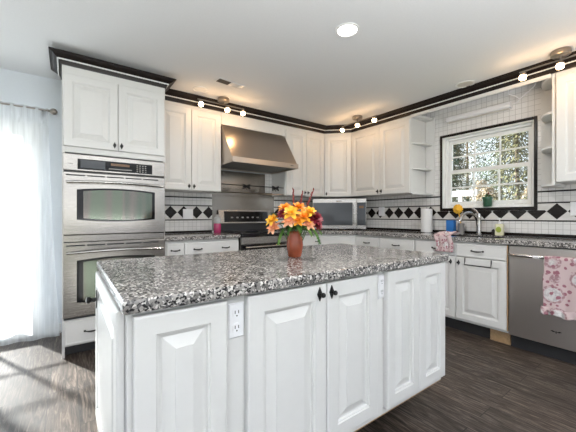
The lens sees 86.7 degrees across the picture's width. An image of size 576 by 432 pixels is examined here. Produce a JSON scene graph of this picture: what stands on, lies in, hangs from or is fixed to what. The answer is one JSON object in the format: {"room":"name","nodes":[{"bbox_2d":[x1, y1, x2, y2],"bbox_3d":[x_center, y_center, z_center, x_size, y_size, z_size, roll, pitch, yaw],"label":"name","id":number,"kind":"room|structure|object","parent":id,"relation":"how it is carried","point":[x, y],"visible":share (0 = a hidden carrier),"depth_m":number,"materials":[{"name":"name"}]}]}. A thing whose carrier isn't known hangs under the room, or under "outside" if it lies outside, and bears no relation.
{"room":"kitchen","nodes":[
{"label":"kitchen","id":0,"kind":"room"},
{"bbox_2d":[0,68,271,335],"bbox_3d":[-1.465,-0.091,3.519,5.840,2.410,0.140,0,0,-36],"label":"wall","id":1,"kind":"structure","parent":0,"point":[16,87],"depth_m":2.87,"materials":[{"name":"paint"}]},
{"bbox_2d":[0,118,41,341],"bbox_3d":[-2.978,0.122,2.425,1.601,1.982,0.100,0,0,-36],"label":"door","id":2,"kind":"structure","parent":1,"relation":"in","point":[28,145],"depth_m":2.81,"materials":[{"name":"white glass"}]},
{"bbox_2d":[0,102,57,116],"bbox_3d":[-2.875,-0.956,2.332,1.783,0.070,0.128,0,0,-36],"label":"curtain rod","id":3,"kind":"object","parent":1,"relation":"attached to","point":[53,111],"visible":0.96,"depth_m":2.77,"materials":[{"name":"silver metal"}]},
{"bbox_2d":[0,101,59,345],"bbox_3d":[-2.813,0.061,2.312,1.740,2.078,0.056,0,0,-36],"label":"sheer curtain","id":4,"kind":"object","parent":3,"relation":"hanging from","point":[29,194],"visible":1,"depth_m":2.67,"materials":[{"name":"white fabric"}]},
{"bbox_2d":[45,323,60,334],"bbox_3d":[-2.218,1.069,2.879,0.120,0.089,0.013,0,0,-36],"label":"baseboard","id":5,"kind":"structure","parent":1,"relation":"attached to","point":[46,326],"depth_m":2.87,"materials":[{"name":"white wood"}]},
{"bbox_2d":[165,100,220,193],"bbox_3d":[-1.139,-0.740,3.431,0.701,0.927,0.378,0,0,-36],"label":"upper cabinet","id":6,"kind":"object","parent":1,"relation":"attached to","point":[192,133],"visible":0.85,"depth_m":3.31,"materials":[{"name":"paint"}]},
{"bbox_2d":[165,174,316,232],"bbox_3d":[-0.352,-0.193,4.232,2.914,0.785,0.008,0,0,-36],"label":"tile backsplash","id":7,"kind":"structure","parent":1,"relation":"attached to","point":[175,202],"depth_m":3.68,"materials":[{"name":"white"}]},
{"bbox_2d":[183,209,192,218],"bbox_3d":[-1.186,-0.023,3.621,0.118,0.118,0.008,0,0,-36],"label":"wall switch","id":8,"kind":"object","parent":7,"relation":"attached to","point":[187,213],"visible":1,"depth_m":3.62,"materials":[{"name":"white plastic"}]},
{"bbox_2d":[212,170,273,230],"bbox_3d":[-0.572,-0.199,4.067,0.917,0.765,0.004,0,0,-36],"label":"panel","id":9,"kind":"object","parent":7,"relation":"attached to","point":[220,200],"visible":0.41,"depth_m":4.03,"materials":[{"name":"silver metal"}]},
{"bbox_2d":[221,112,297,173],"bbox_3d":[-0.414,-0.895,3.799,0.901,0.615,0.620,0,0,-36],"label":"range hood","id":10,"kind":"object","parent":1,"relation":"attached to","point":[243,150],"depth_m":3.67,"materials":[{"name":"metal"}]},
{"bbox_2d":[272,126,323,197],"bbox_3d":[0.162,-0.740,4.371,0.698,0.927,0.378,0,0,-36],"label":"upper cabinet","id":11,"kind":"object","parent":1,"relation":"attached to","point":[307,147],"visible":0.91,"depth_m":4.23,"materials":[{"name":"paint"}]},
{"bbox_2d":[317,133,363,198],"bbox_3d":[0.755,-0.740,4.652,0.618,0.927,0.607,0,0,-36],"label":"upper cabinet","id":12,"kind":"object","parent":1,"relation":"attached to","point":[337,146],"visible":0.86,"depth_m":4.42,"materials":[{"name":"paint"}]},
{"bbox_2d":[221,183,283,194],"bbox_3d":[-0.420,-0.335,3.807,0.902,0.120,0.032,0,0,-36],"label":"rail","id":13,"kind":"object","parent":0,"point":[243,185],"visible":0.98,"depth_m":3.78,"materials":[{"name":"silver metal"}]},
{"bbox_2d":[0,0,575,133],"bbox_3d":[0.586,-1.371,0.683,5.840,0.150,7.140,0,0,-36],"label":"ceiling","id":14,"kind":"structure","parent":0,"point":[290,59],"depth_m":2.31,"materials":[{"name":"paint"}]},
{"bbox_2d":[192,86,207,92],"bbox_3d":[-0.899,-1.292,3.120,0.150,0.006,0.150,0,0,-36],"label":"ceiling disc","id":15,"kind":"object","parent":14,"relation":"attached to","point":[199,89],"visible":1,"depth_m":3.12,"materials":[{"name":"paint"}]},
{"bbox_2d":[197,96,244,115],"bbox_3d":[-0.725,-1.220,3.350,0.543,0.151,0.127,0,0,-36],"label":"track light","id":16,"kind":"object","parent":14,"relation":"attached to","point":[222,100],"visible":1,"depth_m":3.33,"materials":[{"name":"silver metal"}]},
{"bbox_2d":[214,77,245,89],"bbox_3d":[-0.564,-1.292,2.982,0.300,0.008,0.100,0,0,-42],"label":"ceiling vent","id":17,"kind":"object","parent":14,"relation":"in","point":[219,80],"visible":1,"depth_m":2.97,"materials":[{"name":"metal"}]},
{"bbox_2d":[216,79,230,84],"bbox_3d":[-0.618,-1.290,2.933,0.125,0.001,0.076,0,0,-42],"label":"grille","id":18,"kind":"object","parent":17,"relation":"attached to","point":[223,81],"depth_m":2.92,"materials":[{"name":"grey metal"}]},
{"bbox_2d":[335,22,358,37],"bbox_3d":[0.412,-1.292,2.124,0.166,0.006,0.166,0,0,-36],"label":"recessed light","id":19,"kind":"object","parent":14,"relation":"in","point":[349,29],"visible":1,"depth_m":2.12,"materials":[{"name":"white"}]},
{"bbox_2d":[340,115,376,131],"bbox_3d":[0.914,-1.220,3.950,0.127,0.151,0.588,0,0,-36],"label":"track light","id":20,"kind":"object","parent":14,"relation":"attached to","point":[356,118],"visible":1,"depth_m":3.92,"materials":[{"name":"silver metal"}]},
{"bbox_2d":[165,51,575,133],"bbox_3d":[0.769,-1.249,2.406,2.582,0.090,3.619,0,0,-36],"label":"trim","id":21,"kind":"structure","parent":14,"relation":"attached to","point":[511,78],"depth_m":3.36,"materials":[{"name":"black wood"}]},
{"bbox_2d":[410,74,550,117],"bbox_3d":[1.844,-1.187,3.108,0.018,0.033,1.300,0,0,-36],"label":"window valance","id":22,"kind":"object","parent":21,"relation":"attached to","point":[548,76],"visible":1,"depth_m":2.97,"materials":[{"name":"paint"}]},
{"bbox_2d":[455,80,474,87],"bbox_3d":[1.738,-1.292,2.995,0.170,0.006,0.170,0,0,-36],"label":"ceiling disc","id":23,"kind":"object","parent":14,"relation":"attached to","point":[466,83],"visible":1,"depth_m":2.98,"materials":[{"name":"grey plastic"}]},
{"bbox_2d":[519,46,575,80],"bbox_3d":[2.145,-1.220,2.384,0.127,0.151,0.560,0,0,-36],"label":"track light","id":24,"kind":"object","parent":14,"relation":"attached to","point":[560,53],"visible":1,"depth_m":2.38,"materials":[{"name":"silver metal"}]},
{"bbox_2d":[0,326,575,431],"bbox_3d":[0.586,1.174,0.683,5.840,0.120,7.140,0,0,-36],"label":"floor","id":25,"kind":"structure","parent":0,"point":[487,385],"depth_m":1.93,"materials":[{"name":"brown wood"}]},
{"bbox_2d":[48,46,175,358],"bbox_3d":[-1.625,-0.073,2.842,0.928,2.374,0.754,0,0,-36],"label":"tall cabinet","id":26,"kind":"object","parent":25,"relation":"on","point":[109,109],"visible":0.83,"depth_m":2.53,"materials":[{"name":"paint"}]},
{"bbox_2d":[63,153,164,320],"bbox_3d":[-1.603,0.159,2.812,0.756,1.314,0.684,0,0,-36],"label":"double wall oven","id":27,"kind":"object","parent":26,"relation":"in","point":[114,208],"visible":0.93,"depth_m":2.51,"materials":[{"name":"grey metal"}]},
{"bbox_2d":[86,271,243,431],"bbox_3d":[-0.537,0.683,1.199,0.408,0.860,0.824,0,0,-36],"label":"base cabinet","id":28,"kind":"object","parent":25,"relation":"on","point":[174,369],"visible":0.88,"depth_m":0.87,"materials":[{"name":"paint"}]},
{"bbox_2d":[228,301,243,339],"bbox_3d":[-0.166,0.336,0.983,0.055,0.112,0.008,0,0,-36],"label":"wall outlet","id":29,"kind":"object","parent":28,"relation":"attached to","point":[235,310],"visible":1,"depth_m":0.98,"materials":[{"name":"white plastic"}]},
{"bbox_2d":[233,323,240,332],"bbox_3d":[-0.165,0.360,0.980,0.027,0.033,0.002,0,0,-36],"label":"receptacle","id":30,"kind":"object","parent":29,"relation":"attached to","point":[236,326],"depth_m":0.98,"materials":[{"name":"white plastic"}]},
{"bbox_2d":[233,308,240,317],"bbox_3d":[-0.165,0.312,0.980,0.027,0.033,0.002,0,0,-36],"label":"receptacle","id":31,"kind":"object","parent":29,"relation":"attached to","point":[236,311],"depth_m":0.98,"materials":[{"name":"white plastic"}]},
{"bbox_2d":[165,238,238,255],"bbox_3d":[-1.022,0.677,3.338,0.782,0.872,0.652,0,0,-36],"label":"base cabinet","id":32,"kind":"object","parent":25,"relation":"on","point":[172,248],"visible":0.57,"depth_m":3.08,"materials":[{"name":"paint"}]},
{"bbox_2d":[165,232,239,241],"bbox_3d":[-1.024,0.220,3.349,0.790,0.040,0.644,0,0,-36],"label":"countertop","id":33,"kind":"structure","parent":32,"relation":"on","point":[201,235],"depth_m":3.13,"materials":[{"name":"stone"}]},
{"bbox_2d":[214,214,220,232],"bbox_3d":[-0.834,0.090,3.599,0.086,0.218,0.085,0,0,-36],"label":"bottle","id":34,"kind":"object","parent":33,"relation":"on","point":[217,220],"visible":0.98,"depth_m":3.56,"materials":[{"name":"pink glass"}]},
{"bbox_2d":[218,210,287,250],"bbox_3d":[-0.367,0.517,3.778,0.766,1.191,0.700,0,0,-36],"label":"range","id":35,"kind":"object","parent":25,"relation":"on","point":[246,223],"visible":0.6,"depth_m":3.86,"materials":[{"name":"metal"}]},
{"bbox_2d":[222,230,286,236],"bbox_3d":[-0.368,0.215,3.779,0.766,0.036,0.605,0,0,-36],"label":"cooktop","id":36,"kind":"object","parent":35,"relation":"in","point":[243,233],"depth_m":3.60,"materials":[{"name":"black glass"}]},
{"bbox_2d":[302,234,319,245],"bbox_3d":[0.098,0.677,4.148,0.400,0.872,0.652,0,0,-36],"label":"base cabinet","id":37,"kind":"object","parent":25,"relation":"on","point":[308,240],"visible":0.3,"depth_m":3.93,"materials":[{"name":"paint"}]},
{"bbox_2d":[244,272,382,431],"bbox_3d":[-0.069,0.683,1.520,0.725,0.860,0.852,0,0,-36],"label":"base cabinet","id":38,"kind":"object","parent":25,"relation":"on","point":[313,353],"visible":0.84,"depth_m":1.16,"materials":[{"name":"paint"}]},
{"bbox_2d":[97,243,448,314],"bbox_3d":[-0.004,0.233,1.586,1.629,0.038,0.855,0,0,-36],"label":"countertop","id":39,"kind":"structure","parent":38,"relation":"on","point":[137,285],"depth_m":1.22,"materials":[{"name":"stone"}]},
{"bbox_2d":[286,231,302,257],"bbox_3d":[0.035,0.146,1.598,0.087,0.134,0.087,0,0,-36],"label":"vase","id":40,"kind":"object","parent":39,"relation":"on","point":[294,245],"visible":0.89,"depth_m":1.56,"materials":[{"name":"ceramic"}]},
{"bbox_2d":[266,213,286,237],"bbox_3d":[-0.054,0.083,1.579,0.129,0.193,0.072,0,0,15],"label":"lily","id":41,"kind":"object","parent":40,"relation":"in","point":[270,219],"visible":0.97,"depth_m":1.58,"materials":[{"name":"yellow plant"}]},
{"bbox_2d":[267,221,286,239],"bbox_3d":[-0.049,0.102,1.571,0.126,0.154,0.070,0,0,9],"label":"lily","id":42,"kind":"object","parent":40,"relation":"in","point":[274,226],"visible":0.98,"depth_m":1.57,"materials":[{"name":"orange plant"}]},
{"bbox_2d":[277,209,286,218],"bbox_3d":[-0.017,0.071,1.566,0.084,0.216,0.062,0,0,4],"label":"dahlia","id":43,"kind":"object","parent":40,"relation":"in","point":[280,213],"visible":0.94,"depth_m":1.56,"materials":[{"name":"red plant"}]},
{"bbox_2d":[277,226,290,245],"bbox_3d":[-0.015,0.103,1.580,0.088,0.099,0.050,0,0,-36],"label":"frond","id":44,"kind":"object","parent":40,"relation":"in","point":[283,229],"visible":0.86,"depth_m":1.56,"materials":[{"name":"green plant"}]},
{"bbox_2d":[278,203,289,210],"bbox_3d":[-0.015,0.054,1.608,0.084,0.250,0.084,0,0,-36],"label":"lily","id":45,"kind":"object","parent":40,"relation":"in","point":[282,206],"visible":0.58,"depth_m":1.61,"materials":[{"name":"orange plant"}]},
{"bbox_2d":[281,216,296,230],"bbox_3d":[0.012,0.087,1.541,0.087,0.183,0.069,0,0,-36],"label":"lily","id":46,"kind":"object","parent":40,"relation":"in","point":[289,221],"visible":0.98,"depth_m":1.53,"materials":[{"name":"orange plant"}]},
{"bbox_2d":[284,225,294,235],"bbox_3d":[0.014,0.072,1.549,0.049,0.058,0.091,0,0,18],"label":"frond","id":47,"kind":"object","parent":40,"relation":"in","point":[289,229],"visible":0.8,"depth_m":1.53,"materials":[{"name":"green plant"}]},
{"bbox_2d":[283,206,300,218],"bbox_3d":[0.015,0.062,1.552,0.089,0.233,0.089,0,0,-36],"label":"lily","id":48,"kind":"object","parent":40,"relation":"in","point":[291,211],"visible":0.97,"depth_m":1.54,"materials":[{"name":"yellow plant"}]},
{"bbox_2d":[293,215,302,230],"bbox_3d":[0.048,0.087,1.547,0.065,0.183,0.066,0,0,31],"label":"lily","id":49,"kind":"object","parent":40,"relation":"in","point":[297,219],"visible":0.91,"depth_m":1.54,"materials":[{"name":"orange plant"}]},
{"bbox_2d":[293,202,305,214],"bbox_3d":[0.056,0.051,1.607,0.085,0.254,0.085,0,0,-36],"label":"lily","id":50,"kind":"object","parent":40,"relation":"in","point":[298,205],"visible":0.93,"depth_m":1.60,"materials":[{"name":"orange plant"}]},
{"bbox_2d":[295,225,303,233],"bbox_3d":[0.054,0.068,1.546,0.051,0.056,0.091,0,0,-36],"label":"frond","id":51,"kind":"object","parent":40,"relation":"in","point":[298,227],"visible":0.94,"depth_m":1.52,"materials":[{"name":"green plant"}]},
{"bbox_2d":[296,210,311,225],"bbox_3d":[0.081,0.072,1.562,0.088,0.213,0.087,0,0,11],"label":"lily","id":52,"kind":"object","parent":40,"relation":"in","point":[305,216],"visible":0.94,"depth_m":1.55,"materials":[{"name":"orange plant"}]},
{"bbox_2d":[300,225,313,236],"bbox_3d":[0.086,0.076,1.556,0.052,0.061,0.108,0,0,-36],"label":"frond","id":53,"kind":"object","parent":40,"relation":"in","point":[309,230],"visible":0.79,"depth_m":1.53,"materials":[{"name":"green plant"}]},
{"bbox_2d":[300,220,314,235],"bbox_3d":[0.090,0.096,1.553,0.098,0.167,0.064,0,0,9],"label":"lily","id":54,"kind":"object","parent":40,"relation":"in","point":[309,225],"visible":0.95,"depth_m":1.54,"materials":[{"name":"orange plant"}]},
{"bbox_2d":[301,206,316,230],"bbox_3d":[0.104,0.063,1.574,0.099,0.231,0.069,0,0,-14],"label":"lily","id":55,"kind":"object","parent":40,"relation":"in","point":[311,210],"visible":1,"depth_m":1.57,"materials":[{"name":"yellow plant"}]},
{"bbox_2d":[306,188,313,207],"bbox_3d":[0.093,0.012,1.605,0.088,0.324,0.018,0,0,1],"label":"spike","id":56,"kind":"object","parent":40,"relation":"in","point":[311,193],"visible":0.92,"depth_m":1.60,"materials":[{"name":"plant"}]},
{"bbox_2d":[302,226,320,243],"bbox_3d":[0.109,0.098,1.575,0.129,0.098,0.049,0,0,23],"label":"frond","id":57,"kind":"object","parent":40,"relation":"in","point":[315,232],"visible":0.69,"depth_m":1.56,"materials":[{"name":"green plant"}]},
{"bbox_2d":[303,222,321,238],"bbox_3d":[0.122,0.099,1.585,0.125,0.161,0.060,0,0,-14],"label":"dahlia","id":58,"kind":"object","parent":40,"relation":"in","point":[316,225],"visible":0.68,"depth_m":1.58,"materials":[{"name":"red plant"}]},
{"bbox_2d":[302,212,323,238],"bbox_3d":[0.123,0.077,1.572,0.126,0.205,0.082,0,0,-14],"label":"dahlia","id":59,"kind":"object","parent":40,"relation":"in","point":[316,217],"visible":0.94,"depth_m":1.57,"materials":[{"name":"red plant"}]},
{"bbox_2d":[378,274,383,298],"bbox_3d":[0.433,0.328,1.416,0.042,0.108,0.008,0,0,-36],"label":"wall outlet","id":60,"kind":"object","parent":38,"relation":"attached to","point":[380,277],"visible":1,"depth_m":1.41,"materials":[{"name":"white plastic"}]},
{"bbox_2d":[320,234,355,244],"bbox_3d":[0.721,0.677,4.422,0.938,0.872,0.938,0,0,-36],"label":"base cabinet","id":61,"kind":"object","parent":25,"relation":"on","point":[324,238],"visible":0.09,"depth_m":3.99,"materials":[{"name":"paint"}]},
{"bbox_2d":[276,229,575,248],"bbox_3d":[1.438,0.220,3.089,1.342,0.040,3.941,0,0,-36],"label":"countertop","id":62,"kind":"structure","parent":61,"relation":"on","point":[570,243],"depth_m":2.88,"materials":[{"name":"stone"}]},
{"bbox_2d":[313,198,365,229],"bbox_3d":[0.754,-0.027,4.502,0.765,0.452,0.343,0,0,9],"label":"microwave","id":63,"kind":"object","parent":62,"relation":"on","point":[342,213],"visible":0.83,"depth_m":4.37,"materials":[{"name":"metal"}]},
{"bbox_2d":[421,207,431,232],"bbox_3d":[1.679,0.045,3.694,0.128,0.308,0.128,0,0,-36],"label":"paper towel roll","id":64,"kind":"object","parent":62,"relation":"on","point":[426,214],"visible":0.99,"depth_m":3.64,"materials":[{"name":"white paper"}]},
{"bbox_2d":[434,231,459,252],"bbox_3d":[1.582,0.250,3.042,0.157,0.201,0.221,0,0,-36],"label":"dish towel","id":65,"kind":"object","parent":62,"relation":"on","point":[444,243],"visible":1,"depth_m":3.00,"materials":[{"name":"pink fabric"}]},
{"bbox_2d":[446,220,455,231],"bbox_3d":[1.851,0.124,3.464,0.068,0.150,0.084,0,0,-36],"label":"box","id":66,"kind":"object","parent":62,"relation":"on","point":[450,224],"visible":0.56,"depth_m":3.44,"materials":[{"name":"blue cardboard"}]},
{"bbox_2d":[458,223,464,233],"bbox_3d":[1.935,0.140,3.408,0.072,0.120,0.071,0,0,-36],"label":"cup","id":67,"kind":"object","parent":62,"relation":"on","point":[461,226],"visible":0.88,"depth_m":3.38,"materials":[{"name":"grey plastic"}]},
{"bbox_2d":[453,204,462,222],"bbox_3d":[1.907,0.029,3.424,0.103,0.322,0.067,0,0,33],"label":"dish brush","id":68,"kind":"object","parent":67,"relation":"in","point":[457,208],"visible":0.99,"depth_m":3.41,"materials":[{"name":"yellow plastic"}]},
{"bbox_2d":[458,208,481,234],"bbox_3d":[1.919,0.054,3.238,0.300,0.291,0.079,0,0,-14],"label":"faucet","id":69,"kind":"object","parent":62,"relation":"on","point":[478,216],"visible":1,"depth_m":3.24,"materials":[{"name":"silver metal"}]},
{"bbox_2d":[451,235,507,237],"bbox_3d":[1.852,0.311,3.092,0.383,0.205,0.638,0,0,-36],"label":"sink","id":70,"kind":"object","parent":62,"relation":"in","point":[451,235],"visible":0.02,"depth_m":3.19,"materials":[{"name":"grey metal"}]},
{"bbox_2d":[495,218,503,235],"bbox_3d":[2.135,0.109,3.084,0.064,0.181,0.074,0,0,-36],"label":"soap bottle","id":71,"kind":"object","parent":62,"relation":"on","point":[499,228],"visible":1,"depth_m":3.07,"materials":[{"name":"beige plastic"}]},
{"bbox_2d":[356,235,379,246],"bbox_3d":[1.219,0.677,3.978,0.652,0.872,0.372,0,0,-36],"label":"base cabinet","id":72,"kind":"object","parent":25,"relation":"on","point":[364,240],"visible":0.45,"depth_m":3.79,"materials":[{"name":"paint"}]},
{"bbox_2d":[380,236,415,250],"bbox_3d":[1.463,0.677,3.641,0.652,0.872,0.460,0,0,-36],"label":"base cabinet","id":73,"kind":"object","parent":25,"relation":"on","point":[385,242],"visible":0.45,"depth_m":3.44,"materials":[{"name":"paint"}]},
{"bbox_2d":[382,262,444,414],"bbox_3d":[0.432,0.683,1.897,0.527,0.860,0.828,0,0,-36],"label":"base cabinet","id":74,"kind":"object","parent":25,"relation":"on","point":[414,297],"visible":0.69,"depth_m":1.53,"materials":[{"name":"paint"}]},
{"bbox_2d":[416,239,510,344],"bbox_3d":[1.850,0.677,3.106,0.652,0.872,0.858,0,0,-36],"label":"base cabinet","id":75,"kind":"object","parent":25,"relation":"on","point":[476,298],"visible":0.6,"depth_m":2.78,"materials":[{"name":"paint"}]},
{"bbox_2d":[464,258,491,267],"bbox_3d":[1.717,0.424,2.767,0.023,0.069,0.229,0,0,-36],"label":"towel bar","id":76,"kind":"object","parent":75,"relation":"attached to","point":[464,258],"visible":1,"depth_m":2.75,"materials":[{"name":"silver metal"}]},
{"bbox_2d":[508,245,575,364],"bbox_3d":[2.266,0.679,2.499,0.649,0.867,0.609,0,0,-36],"label":"dishwasher","id":77,"kind":"object","parent":25,"relation":"on","point":[530,330],"visible":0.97,"depth_m":2.44,"materials":[{"name":"grey metal"}]},
{"bbox_2d":[510,245,575,249],"bbox_3d":[2.295,0.624,2.519,0.578,0.756,0.602,0,0,-36],"label":"tub","id":78,"kind":"object","parent":77,"relation":"in","point":[510,245],"depth_m":2.42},
{"bbox_2d":[540,255,575,320],"bbox_3d":[2.067,0.536,2.223,0.080,0.462,0.349,0,0,-36],"label":"dish towel","id":79,"kind":"object","parent":77,"relation":"hanging from","point":[559,276],"visible":1,"depth_m":2.27,"materials":[{"name":"pink fabric"}]},
{"bbox_3d":[2.937,-0.091,2.296,0.140,2.410,7.000,0,0,-36],"label":"wall","id":80,"kind":"structure","parent":0,"visible":0},
{"bbox_2d":[351,116,425,197],"bbox_3d":[1.303,-0.740,4.101,0.372,0.927,0.935,0,0,-36],"label":"upper cabinet","id":81,"kind":"object","parent":80,"relation":"attached to","point":[384,156],"visible":0.94,"depth_m":3.88,"materials":[{"name":"paint"}]},
{"bbox_2d":[412,115,434,194],"bbox_3d":[1.639,-0.731,3.691,0.317,0.945,0.116,0,0,-36],"label":"open shelf unit","id":82,"kind":"object","parent":80,"relation":"attached to","point":[430,122],"visible":0.98,"depth_m":3.75,"materials":[{"name":"paint"}]},
{"bbox_2d":[366,81,575,237],"bbox_3d":[1.984,-0.546,3.486,0.008,1.490,3.944,0,0,-36],"label":"tile backsplash","id":83,"kind":"structure","parent":80,"relation":"attached to","point":[552,218],"depth_m":3.25,"materials":[{"name":"white tile"}]},
{"bbox_2d":[379,207,384,215],"bbox_3d":[1.339,-0.064,4.368,0.008,0.125,0.100,0,0,-36],"label":"wall switch","id":84,"kind":"object","parent":83,"relation":"attached to","point":[381,209],"visible":1,"depth_m":4.36,"materials":[{"name":"white plastic"}]},
{"bbox_2d":[446,82,535,123],"bbox_3d":[2.070,-1.184,3.179,0.217,0.211,0.894,0,0,-36],"label":"light fixture","id":85,"kind":"object","parent":83,"relation":"attached to","point":[505,106],"depth_m":3.25,"materials":[{"name":"white plastic"}]},
{"bbox_2d":[570,202,575,215],"bbox_3d":[2.557,-0.064,2.682,0.008,0.125,0.115,0,0,-36],"label":"wall switch","id":86,"kind":"object","parent":83,"relation":"attached to","point":[572,204],"visible":1,"depth_m":2.71,"materials":[{"name":"white plastic"}]},
{"bbox_2d":[442,120,533,207],"bbox_3d":[2.162,-0.511,3.339,0.123,0.838,0.885,0,0,-36],"label":"window","id":87,"kind":"structure","parent":80,"relation":"in","point":[447,143],"depth_m":3.32,"materials":[{"name":"white wood"}]},
{"bbox_2d":[482,192,492,206],"bbox_3d":[2.150,-0.178,3.288,0.100,0.156,0.104,0,0,5],"label":"potted plant","id":88,"kind":"object","parent":87,"relation":"on","point":[487,201],"visible":1,"depth_m":3.25,"materials":[{"name":"green ceramic"}]},
{"bbox_2d":[440,116,537,210],"bbox_3d":[2.111,-0.508,3.300,0.012,0.904,0.941,0,0,-36],"label":"trim","id":89,"kind":"structure","parent":80,"relation":"attached to","point":[535,118],"depth_m":3.10,"materials":[{"name":"black tile"}]},
{"bbox_2d":[541,73,565,188],"bbox_3d":[2.328,-0.731,2.734,0.322,0.945,0.175,0,0,-36],"label":"open shelf unit","id":90,"kind":"object","parent":80,"relation":"attached to","point":[548,91],"visible":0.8,"depth_m":2.83,"materials":[{"name":"paint"}]},
{"bbox_2d":[556,67,575,184],"bbox_3d":[2.591,-0.742,2.319,0.372,0.922,0.800,0,0,-36],"label":"upper cabinet","id":91,"kind":"object","parent":80,"relation":"attached to","point":[566,79],"visible":1,"depth_m":2.50,"materials":[{"name":"paint"}]},
{"label":"outside","id":92,"kind":"structure","parent":0,"visible":0},
{"bbox_2d":[0,229,21,266],"bbox_3d":[1.951,1.439,12.073,70.000,0.150,70.000,0,0,-36],"label":"ground","id":93,"kind":"structure","parent":92,"point":[12,262],"depth_m":11.72,"materials":[{"name":"white"}]},
{"bbox_2d":[452,149,466,201],"bbox_3d":[8.072,-3.403,16.237,2.810,9.536,2.816,0,0,-19],"label":"tree","id":94,"kind":"object","parent":93,"relation":"on","point":[457,149],"visible":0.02,"depth_m":15.80,"materials":[{"name":"green plant"}]},
{"bbox_2d":[451,143,472,205],"bbox_3d":[6.322,-2.173,12.440,2.773,7.076,2.708,0,0,10],"label":"tree","id":95,"kind":"object","parent":93,"relation":"on","point":[457,146],"visible":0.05,"depth_m":12.07,"materials":[{"name":"green plant"}]},
{"bbox_2d":[452,190,478,201],"bbox_3d":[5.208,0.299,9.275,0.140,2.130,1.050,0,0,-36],"label":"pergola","id":96,"kind":"object","parent":93,"relation":"on","point":[463,193],"visible":0.25,"depth_m":9.16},
{"bbox_2d":[454,141,497,201],"bbox_3d":[12.992,-5.138,22.049,3.857,13.005,3.974,0,0,-2],"label":"tree","id":97,"kind":"object","parent":93,"relation":"on","point":[467,160],"visible":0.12,"depth_m":21.97,"materials":[{"name":"green plant"}]},
{"bbox_2d":[469,179,493,200],"bbox_3d":[6.059,0.103,9.556,0.950,2.524,0.898,0,0,-15],"label":"shrub","id":98,"kind":"object","parent":93,"relation":"on","point":[483,180],"visible":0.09,"depth_m":9.52,"materials":[{"name":"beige plant"}]},
{"bbox_2d":[475,187,500,200],"bbox_3d":[5.412,0.289,8.284,0.995,2.153,0.961,0,0,-44],"label":"shrub","id":99,"kind":"object","parent":93,"relation":"on","point":[487,189],"visible":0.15,"depth_m":8.24,"materials":[{"name":"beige plant"}]},
{"bbox_2d":[469,131,527,203],"bbox_3d":[12.045,-4.630,17.261,3.479,11.990,3.662,0,0,8],"label":"tree","id":100,"kind":"object","parent":93,"relation":"on","point":[489,139],"visible":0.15,"depth_m":17.44,"materials":[{"name":"green plant"}]},
{"bbox_2d":[487,131,527,203],"bbox_3d":[10.164,-3.141,13.426,2.790,9.013,2.878,0,0,4],"label":"tree","id":101,"kind":"object","parent":93,"relation":"on","point":[515,175],"visible":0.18,"depth_m":13.40,"materials":[{"name":"green plant"}]},
{"bbox_2d":[521,186,526,198],"bbox_3d":[6.043,0.286,7.440,1.030,2.160,1.017,0,0,-10],"label":"shrub","id":102,"kind":"object","parent":93,"relation":"on","point":[525,190],"visible":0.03,"depth_m":7.53,"materials":[{"name":"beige plant"}]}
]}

